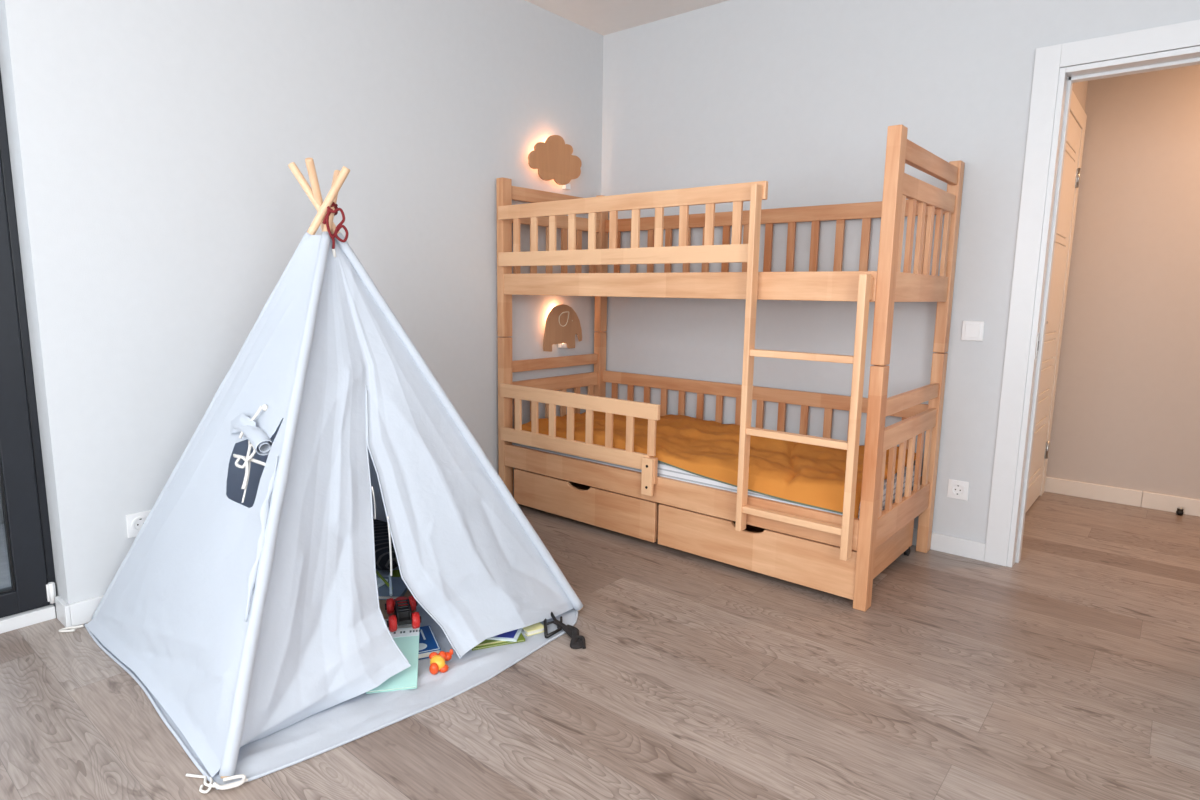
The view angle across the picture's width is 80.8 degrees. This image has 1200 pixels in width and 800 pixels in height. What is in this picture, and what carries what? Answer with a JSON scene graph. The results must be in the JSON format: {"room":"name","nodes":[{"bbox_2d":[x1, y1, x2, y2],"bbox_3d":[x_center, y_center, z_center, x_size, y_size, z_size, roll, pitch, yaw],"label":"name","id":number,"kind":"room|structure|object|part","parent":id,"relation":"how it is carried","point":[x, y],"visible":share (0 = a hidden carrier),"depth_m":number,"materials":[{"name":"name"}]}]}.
{"room":"children's room","nodes":[
{"label":"children's room","id":0,"kind":"room"},
{"bbox_2d":[0,0,602,609],"bbox_3d":[-1.639,-0.557,2.427,0.280,2.535,5.000,8,11,39],"label":"wall","id":1,"kind":"structure","parent":0,"point":[160,207],"depth_m":2.55,"materials":[{"name":"paint"}]},
{"bbox_2d":[0,70,56,633],"bbox_3d":[-2.266,-0.323,1.779,0.180,2.250,1.262,8,11,39],"label":"window","id":2,"kind":"structure","parent":1,"relation":"in","point":[28,591],"depth_m":2.26,"materials":[{"name":"glass"},{"name":"dark grey painted frame"}]},
{"bbox_3d":[-2.052,0.375,2.109,0.006,0.553,0.448,8,11,39],"label":"pane","id":3,"kind":"part","parent":2,"relation":"part of","materials":[{"name":"clear glass"}]},
{"bbox_2d":[126,510,150,537],"bbox_3d":[-1.583,0.427,2.432,0.011,0.082,0.082,8,11,39],"label":"wall socket","id":4,"kind":"object","parent":1,"relation":"attached to","point":[134,522],"visible":0.59,"depth_m":2.42,"materials":[{"name":"white plastic"}]},
{"bbox_2d":[55,484,513,626],"bbox_3d":[-0.913,0.555,3.351,0.114,0.077,2.702,8,11,39],"label":"baseboard","id":5,"kind":"structure","parent":1,"relation":"attached to","point":[81,612],"depth_m":2.32,"materials":[{"name":"white paint"}]},
{"bbox_2d":[528,135,581,189],"bbox_3d":[-0.249,-1.265,3.743,0.050,0.265,0.402,8,11,39],"label":"lamp","id":6,"kind":"object","parent":1,"relation":"attached to","point":[553,159],"visible":1,"depth_m":3.72,"materials":[{"name":"brown wood"}]},
{"bbox_2d":[543,304,581,351],"bbox_3d":[-0.218,-0.404,3.926,0.052,0.256,0.310,8,11,39],"label":"lamp","id":7,"kind":"object","parent":1,"relation":"attached to","point":[562,324],"visible":1,"depth_m":3.90,"materials":[{"name":"brown wood"}]},
{"bbox_2d":[0,491,1199,799],"bbox_3d":[0.878,0.947,1.488,5.700,0.080,6.460,8,11,39],"label":"floor","id":8,"kind":"structure","parent":0,"point":[1070,670],"depth_m":1.97,"materials":[{"name":"grey wood"}]},
{"bbox_2d":[58,158,582,792],"bbox_3d":[-0.841,0.009,2.251,1.262,1.495,1.298,8,11,39],"label":"tent","id":9,"kind":"object","parent":8,"relation":"on","point":[244,606],"visible":0.99,"depth_m":2.07,"materials":[{"name":"white fabric"}]},
{"bbox_3d":[-1.711,0.739,2.280,0.066,0.013,0.031,0,9,-8],"label":"corner cord","id":10,"kind":"part","parent":9,"relation":"part of","materials":[{"name":"white fabric"}]},
{"bbox_3d":[-1.084,0.142,2.062,1.076,1.256,0.603,8,11,39],"label":"panel","id":11,"kind":"part","parent":9,"relation":"part of","materials":[{"name":"grey fabric"}]},
{"bbox_3d":[-0.871,0.855,1.578,0.154,0.021,0.053,2,9,7],"label":"corner cord","id":12,"kind":"part","parent":9,"relation":"part of","materials":[{"name":"white fabric"}]},
{"bbox_3d":[-1.083,0.073,2.506,0.555,1.256,1.175,8,11,39],"label":"panel","id":13,"kind":"part","parent":9,"relation":"part of","materials":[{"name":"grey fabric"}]},
{"bbox_3d":[-0.843,-0.545,2.206,0.070,0.149,0.126,-6,11,-38],"label":"cord","id":14,"kind":"part","parent":9,"relation":"part of","materials":[{"name":"red fabric"}]},
{"bbox_3d":[-0.674,0.306,2.103,0.010,0.100,0.010,8,11,39],"label":"tie cord","id":15,"kind":"part","parent":9,"relation":"part of","materials":[{"name":"white fabric"}]},
{"bbox_2d":[373,519,397,569],"bbox_3d":[-0.914,0.581,2.872,0.291,0.136,0.340,2,9,5],"label":"cushion","id":16,"kind":"object","parent":9,"relation":"on","point":[381,535],"visible":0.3,"depth_m":2.75,"materials":[{"name":"fabric"}]},
{"bbox_3d":[-0.631,0.440,2.123,0.012,0.186,0.011,8,11,39],"label":"tie cord","id":17,"kind":"part","parent":9,"relation":"part of","materials":[{"name":"white fabric"}]},
{"bbox_2d":[366,627,420,693],"bbox_3d":[-0.598,0.753,2.059,0.139,0.068,0.241,-1,9,-12],"label":"storybook","id":18,"kind":"object","parent":9,"relation":"on","point":[406,639],"visible":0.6,"depth_m":2.04,"materials":[{"name":"paper"}]},
{"bbox_2d":[385,595,420,631],"bbox_3d":[-0.622,0.663,2.221,0.101,0.066,0.178,-2,9,-20],"label":"toy car","id":19,"kind":"object","parent":18,"relation":"on","point":[402,606],"visible":0.98,"depth_m":2.16,"materials":[{"name":"red plastic"}]},
{"bbox_2d":[392,570,400,576],"bbox_3d":[-0.723,0.685,2.689,0.140,0.012,0.200,-2,9,-20],"label":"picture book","id":20,"kind":"object","parent":9,"relation":"on","point":[395,573],"visible":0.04,"depth_m":2.73,"materials":[{"name":"paper"}]},
{"bbox_2d":[379,589,416,628],"bbox_3d":[-0.706,0.710,2.372,0.170,0.060,0.240,-2,9,-16],"label":"book","id":21,"kind":"object","parent":9,"relation":"on","point":[407,594],"visible":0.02,"depth_m":2.30,"materials":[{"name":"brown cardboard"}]},
{"bbox_2d":[378,577,407,599],"bbox_3d":[-0.738,0.657,2.464,0.130,0.014,0.160,1,9,1],"label":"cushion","id":22,"kind":"object","parent":21,"relation":"on","point":[399,587],"visible":0.45,"depth_m":2.44,"materials":[{"name":"fabric"}]},
{"bbox_2d":[377,577,387,587],"bbox_3d":[-0.822,0.646,2.429,0.090,0.011,0.170,4,9,22],"label":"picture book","id":23,"kind":"object","parent":22,"relation":"on","point":[380,582],"visible":0.19,"depth_m":2.47,"materials":[{"name":"paper"}]},
{"bbox_2d":[376,570,392,589],"bbox_3d":[-0.772,0.630,2.498,0.010,0.024,0.185,-6,11,-37],"label":"crayon","id":24,"kind":"object","parent":22,"relation":"on","point":[377,572],"visible":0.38,"depth_m":2.48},
{"bbox_2d":[389,573,392,595],"bbox_3d":[-0.730,0.639,2.457,0.010,0.019,0.167,-2,9,-18],"label":"crayon","id":25,"kind":"object","parent":22,"relation":"on","point":[390,577],"visible":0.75,"depth_m":2.44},
{"bbox_2d":[418,625,440,659],"bbox_3d":[-0.573,0.757,2.196,0.120,0.021,0.170,-3,10,-24],"label":"book","id":26,"kind":"object","parent":9,"relation":"on","point":[428,644],"visible":0.52,"depth_m":2.18,"materials":[{"name":"paper"}]},
{"bbox_2d":[429,649,452,674],"bbox_3d":[-0.466,0.767,2.069,0.086,0.048,0.069,-5,11,-35],"label":"toy","id":27,"kind":"object","parent":9,"relation":"on","point":[437,660],"visible":1,"depth_m":2.05,"materials":[{"name":"yellow plastic"}]},
{"bbox_2d":[472,633,524,650],"bbox_3d":[-0.344,0.755,2.275,0.170,0.007,0.150,-3,9,-22],"label":"magazine","id":28,"kind":"object","parent":9,"relation":"on","point":[486,643],"visible":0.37,"depth_m":2.21,"materials":[{"name":"paper"}]},
{"bbox_2d":[475,641,503,646],"bbox_3d":[-0.325,0.761,2.217,0.140,0.001,0.008,-3,9,-22],"label":"print","id":29,"kind":"object","parent":28,"relation":"on","point":[485,643],"depth_m":2.21,"materials":[{"name":"yellow paper"}]},
{"bbox_2d":[487,628,522,641],"bbox_3d":[-0.322,0.749,2.268,0.130,0.007,0.085,2,9,8],"label":"magazine","id":30,"kind":"object","parent":28,"relation":"on","point":[513,635],"visible":0.34,"depth_m":2.24,"materials":[{"name":"paper"}]},
{"bbox_2d":[493,629,517,637],"bbox_3d":[-0.323,0.746,2.268,0.108,0.001,0.065,2,9,8],"label":"picture","id":31,"kind":"object","parent":30,"relation":"on","point":[514,633],"depth_m":2.25},
{"bbox_2d":[523,622,543,636],"bbox_3d":[-0.234,0.745,2.331,0.065,0.016,0.100,-5,10,-33],"label":"notepad","id":32,"kind":"object","parent":9,"relation":"on","point":[536,628],"visible":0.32,"depth_m":2.29,"materials":[{"name":"yellow paper"}]},
{"bbox_2d":[543,612,585,648],"bbox_3d":[-0.118,0.745,2.292,0.127,0.049,0.186,0,9,-7],"label":"gun","id":33,"kind":"object","parent":8,"relation":"on","point":[577,641],"visible":1,"depth_m":2.28,"materials":[{"name":"black plastic"}]},
{"bbox_2d":[496,124,964,611],"bbox_3d":[0.456,-0.208,3.263,1.913,1.651,0.892,8,11,39],"label":"bunk bed","id":34,"kind":"object","parent":8,"relation":"on","point":[836,554],"visible":0.94,"depth_m":2.92,"materials":[{"name":"brown wood"}]},
{"bbox_3d":[-0.483,-0.271,3.587,0.046,1.651,0.062,8,11,39],"label":"bed post","id":35,"kind":"part","parent":34,"relation":"part of","materials":[{"name":"brown wood"}]},
{"bbox_3d":[-0.232,-1.067,3.763,0.024,0.066,0.698,8,11,39],"label":"rail","id":36,"kind":"part","parent":34,"relation":"part of","materials":[{"name":"brown wood"}]},
{"bbox_3d":[-0.246,-0.092,3.913,0.024,0.076,0.698,8,11,39],"label":"rail","id":37,"kind":"part","parent":34,"relation":"part of","materials":[{"name":"brown wood"}]},
{"bbox_3d":[-0.244,-0.207,3.895,0.024,0.058,0.698,8,11,39],"label":"rail","id":38,"kind":"part","parent":34,"relation":"part of","materials":[{"name":"brown wood"}]},
{"bbox_3d":[-0.233,-0.958,3.780,0.024,0.070,0.698,8,11,39],"label":"rail","id":39,"kind":"part","parent":34,"relation":"part of","materials":[{"name":"brown wood"}]},
{"bbox_3d":[-0.125,0.001,3.270,0.970,0.066,0.021,8,11,39],"label":"guard rail","id":40,"kind":"part","parent":34,"relation":"part of","materials":[{"name":"brown wood"}]},
{"bbox_3d":[-0.097,0.488,3.358,0.886,0.179,0.018,8,11,39],"label":"drawer","id":41,"kind":"part","parent":34,"relation":"part of","materials":[{"name":"brown wood"}]},
{"bbox_3d":[0.002,-0.353,4.167,0.046,1.651,0.062,8,11,39],"label":"bed post","id":42,"kind":"part","parent":34,"relation":"part of","materials":[{"name":"brown wood"}]},
{"bbox_3d":[0.056,-0.836,3.000,1.423,0.065,0.021,8,11,39],"label":"guard rail","id":43,"kind":"part","parent":34,"relation":"part of","materials":[{"name":"brown wood"}]},
{"bbox_3d":[0.216,0.380,3.071,1.821,0.112,0.024,8,11,39],"label":"rail","id":44,"kind":"part","parent":34,"relation":"part of","materials":[{"name":"brown wood"}]},
{"bbox_3d":[0.229,-0.479,2.939,1.821,0.102,0.024,8,11,39],"label":"rail","id":45,"kind":"part","parent":34,"relation":"part of","materials":[{"name":"brown wood"}]},
{"bbox_2d":[512,442,914,518],"bbox_3d":[0.470,0.291,3.368,1.805,0.131,0.745,8,11,39],"label":"mattress","id":46,"kind":"object","parent":34,"relation":"on","point":[664,470],"visible":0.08,"depth_m":2.96,"materials":[{"name":"white fabric"}]},
{"bbox_2d":[522,411,915,518],"bbox_3d":[0.473,0.220,3.341,1.777,0.170,0.745,8,11,39],"label":"blanket","id":47,"kind":"object","parent":46,"relation":"on","point":[810,475],"visible":0.66,"depth_m":3.04,"materials":[{"name":"yellow fabric"}]},
{"bbox_3d":[0.588,0.584,2.798,0.859,0.179,0.018,8,11,39],"label":"drawer","id":48,"kind":"part","parent":34,"relation":"part of","materials":[{"name":"brown wood"}]},
{"bbox_3d":[0.726,-0.044,3.621,1.821,0.067,0.024,8,11,39],"label":"rail","id":49,"kind":"part","parent":34,"relation":"part of","materials":[{"name":"brown wood"}]},
{"bbox_3d":[0.738,-0.902,3.490,1.821,0.069,0.024,8,11,39],"label":"rail","id":50,"kind":"part","parent":34,"relation":"part of","materials":[{"name":"brown wood"}]},
{"bbox_3d":[0.954,-0.070,2.413,0.046,1.651,0.062,8,11,39],"label":"bed post","id":51,"kind":"part","parent":34,"relation":"part of","materials":[{"name":"brown wood"}]},
{"bbox_3d":[1.190,0.447,2.786,0.024,0.113,0.698,8,11,39],"label":"rail","id":52,"kind":"part","parent":34,"relation":"part of","materials":[{"name":"brown wood"}]},
{"bbox_3d":[1.195,0.110,2.734,0.024,0.076,0.698,8,11,39],"label":"rail","id":53,"kind":"part","parent":34,"relation":"part of","materials":[{"name":"brown wood"}]},
{"bbox_3d":[1.197,-0.005,2.716,0.024,0.058,0.698,8,11,39],"label":"rail","id":54,"kind":"part","parent":34,"relation":"part of","materials":[{"name":"brown wood"}]},
{"bbox_3d":[1.203,-0.420,2.653,0.024,0.102,0.698,8,11,39],"label":"rail","id":55,"kind":"part","parent":34,"relation":"part of","materials":[{"name":"brown wood"}]},
{"bbox_3d":[1.208,-0.756,2.601,0.024,0.070,0.698,8,11,39],"label":"rail","id":56,"kind":"part","parent":34,"relation":"part of","materials":[{"name":"brown wood"}]},
{"bbox_3d":[1.210,-0.865,2.584,0.024,0.066,0.698,8,11,39],"label":"rail","id":57,"kind":"part","parent":34,"relation":"part of","materials":[{"name":"brown wood"}]},
{"bbox_3d":[1.439,-0.152,2.992,0.046,1.651,0.062,8,11,39],"label":"bed post","id":58,"kind":"part","parent":34,"relation":"part of","materials":[{"name":"brown wood"}]},
{"bbox_2d":[1176,507,1183,515],"bbox_3d":[3.028,0.581,3.683,0.031,0.039,0.031,8,11,39],"label":"door stop","id":59,"kind":"object","parent":8,"relation":"on","point":[1179,511],"visible":1,"depth_m":3.67,"materials":[{"name":"metal"}]},
{"bbox_2d":[525,0,727,35],"bbox_3d":[0.065,-1.623,0.849,4.700,0.100,5.000,8,11,39],"label":"ceiling","id":60,"kind":"structure","parent":0,"point":[603,17],"depth_m":3.62,"materials":[{"name":"paint"}]},
{"bbox_2d":[601,0,1199,542],"bbox_3d":[1.687,-0.574,2.853,4.300,2.535,0.100,8,11,39],"label":"wall","id":61,"kind":"structure","parent":0,"point":[802,98],"depth_m":3.23,"materials":[{"name":"paint"}]},
{"bbox_2d":[912,528,985,560],"bbox_3d":[0.812,0.532,3.667,2.138,0.077,0.014,8,11,39],"label":"baseboard","id":62,"kind":"structure","parent":61,"relation":"attached to","point":[971,549],"depth_m":3.06,"materials":[{"name":"white paint"}]},
{"bbox_2d":[947,479,968,500],"bbox_3d":[1.541,0.387,3.038,0.082,0.082,0.011,8,11,39],"label":"wall socket","id":63,"kind":"object","parent":61,"relation":"attached to","point":[957,489],"visible":1,"depth_m":3.04,"materials":[{"name":"white plastic"}]},
{"bbox_2d":[961,321,984,340],"bbox_3d":[1.550,-0.287,2.934,0.082,0.082,0.013,8,11,39],"label":"light switch","id":64,"kind":"object","parent":61,"relation":"attached to","point":[971,330],"visible":1,"depth_m":2.93,"materials":[{"name":"white plastic"}]},
{"bbox_2d":[984,19,1199,565],"bbox_3d":[2.033,-0.273,2.531,0.998,2.048,0.014,8,11,39],"label":"trim","id":65,"kind":"structure","parent":61,"relation":"attached to","point":[1049,60],"depth_m":2.76,"materials":[{"name":"white paint"}]},
{"bbox_2d":[1007,46,1199,566],"bbox_3d":[2.066,-0.237,2.583,0.824,1.963,0.120,8,11,39],"label":"trim","id":66,"kind":"structure","parent":61,"relation":"attached to","point":[1190,56],"depth_m":2.75,"materials":[{"name":"white paint"}]},
{"bbox_3d":[1.748,-0.216,2.817,0.004,0.100,0.022,8,11,39],"label":"strike plate","id":67,"kind":"part","parent":66,"relation":"part of","materials":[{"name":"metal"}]},
{"bbox_2d":[1072,81,1087,111],"bbox_3d":[2.122,-0.657,3.434,0.100,2.535,1.360,8,11,39],"label":"wall","id":68,"kind":"structure","parent":0,"point":[1079,89],"depth_m":3.64,"materials":[{"name":"paint"}]},
{"bbox_2d":[1026,113,1081,511],"bbox_3d":[2.209,-0.387,3.459,0.066,1.973,1.040,8,11,39],"label":"door","id":69,"kind":"structure","parent":68,"relation":"in","point":[1070,179],"depth_m":3.65,"materials":[{"name":"beige paint"}]},
{"bbox_2d":[1039,90,1086,495],"bbox_3d":[2.186,-0.427,3.459,0.016,2.075,1.230,8,11,39],"label":"trim","id":70,"kind":"structure","parent":68,"relation":"attached to","point":[1076,109],"depth_m":3.83,"materials":[{"name":"beige paint"}]},
{"bbox_2d":[1046,64,1199,502],"bbox_3d":[3.835,-0.560,2.971,3.340,2.535,0.100,8,11,39],"label":"wall","id":71,"kind":"structure","parent":0,"point":[1126,412],"depth_m":3.73,"materials":[{"name":"paint"}]},
{"bbox_2d":[1044,477,1199,516],"bbox_3d":[3.781,0.655,3.113,3.140,0.087,0.014,8,11,39],"label":"baseboard","id":72,"kind":"structure","parent":71,"relation":"attached to","point":[1163,502],"depth_m":3.86,"materials":[{"name":"beige paint"}]}
]}

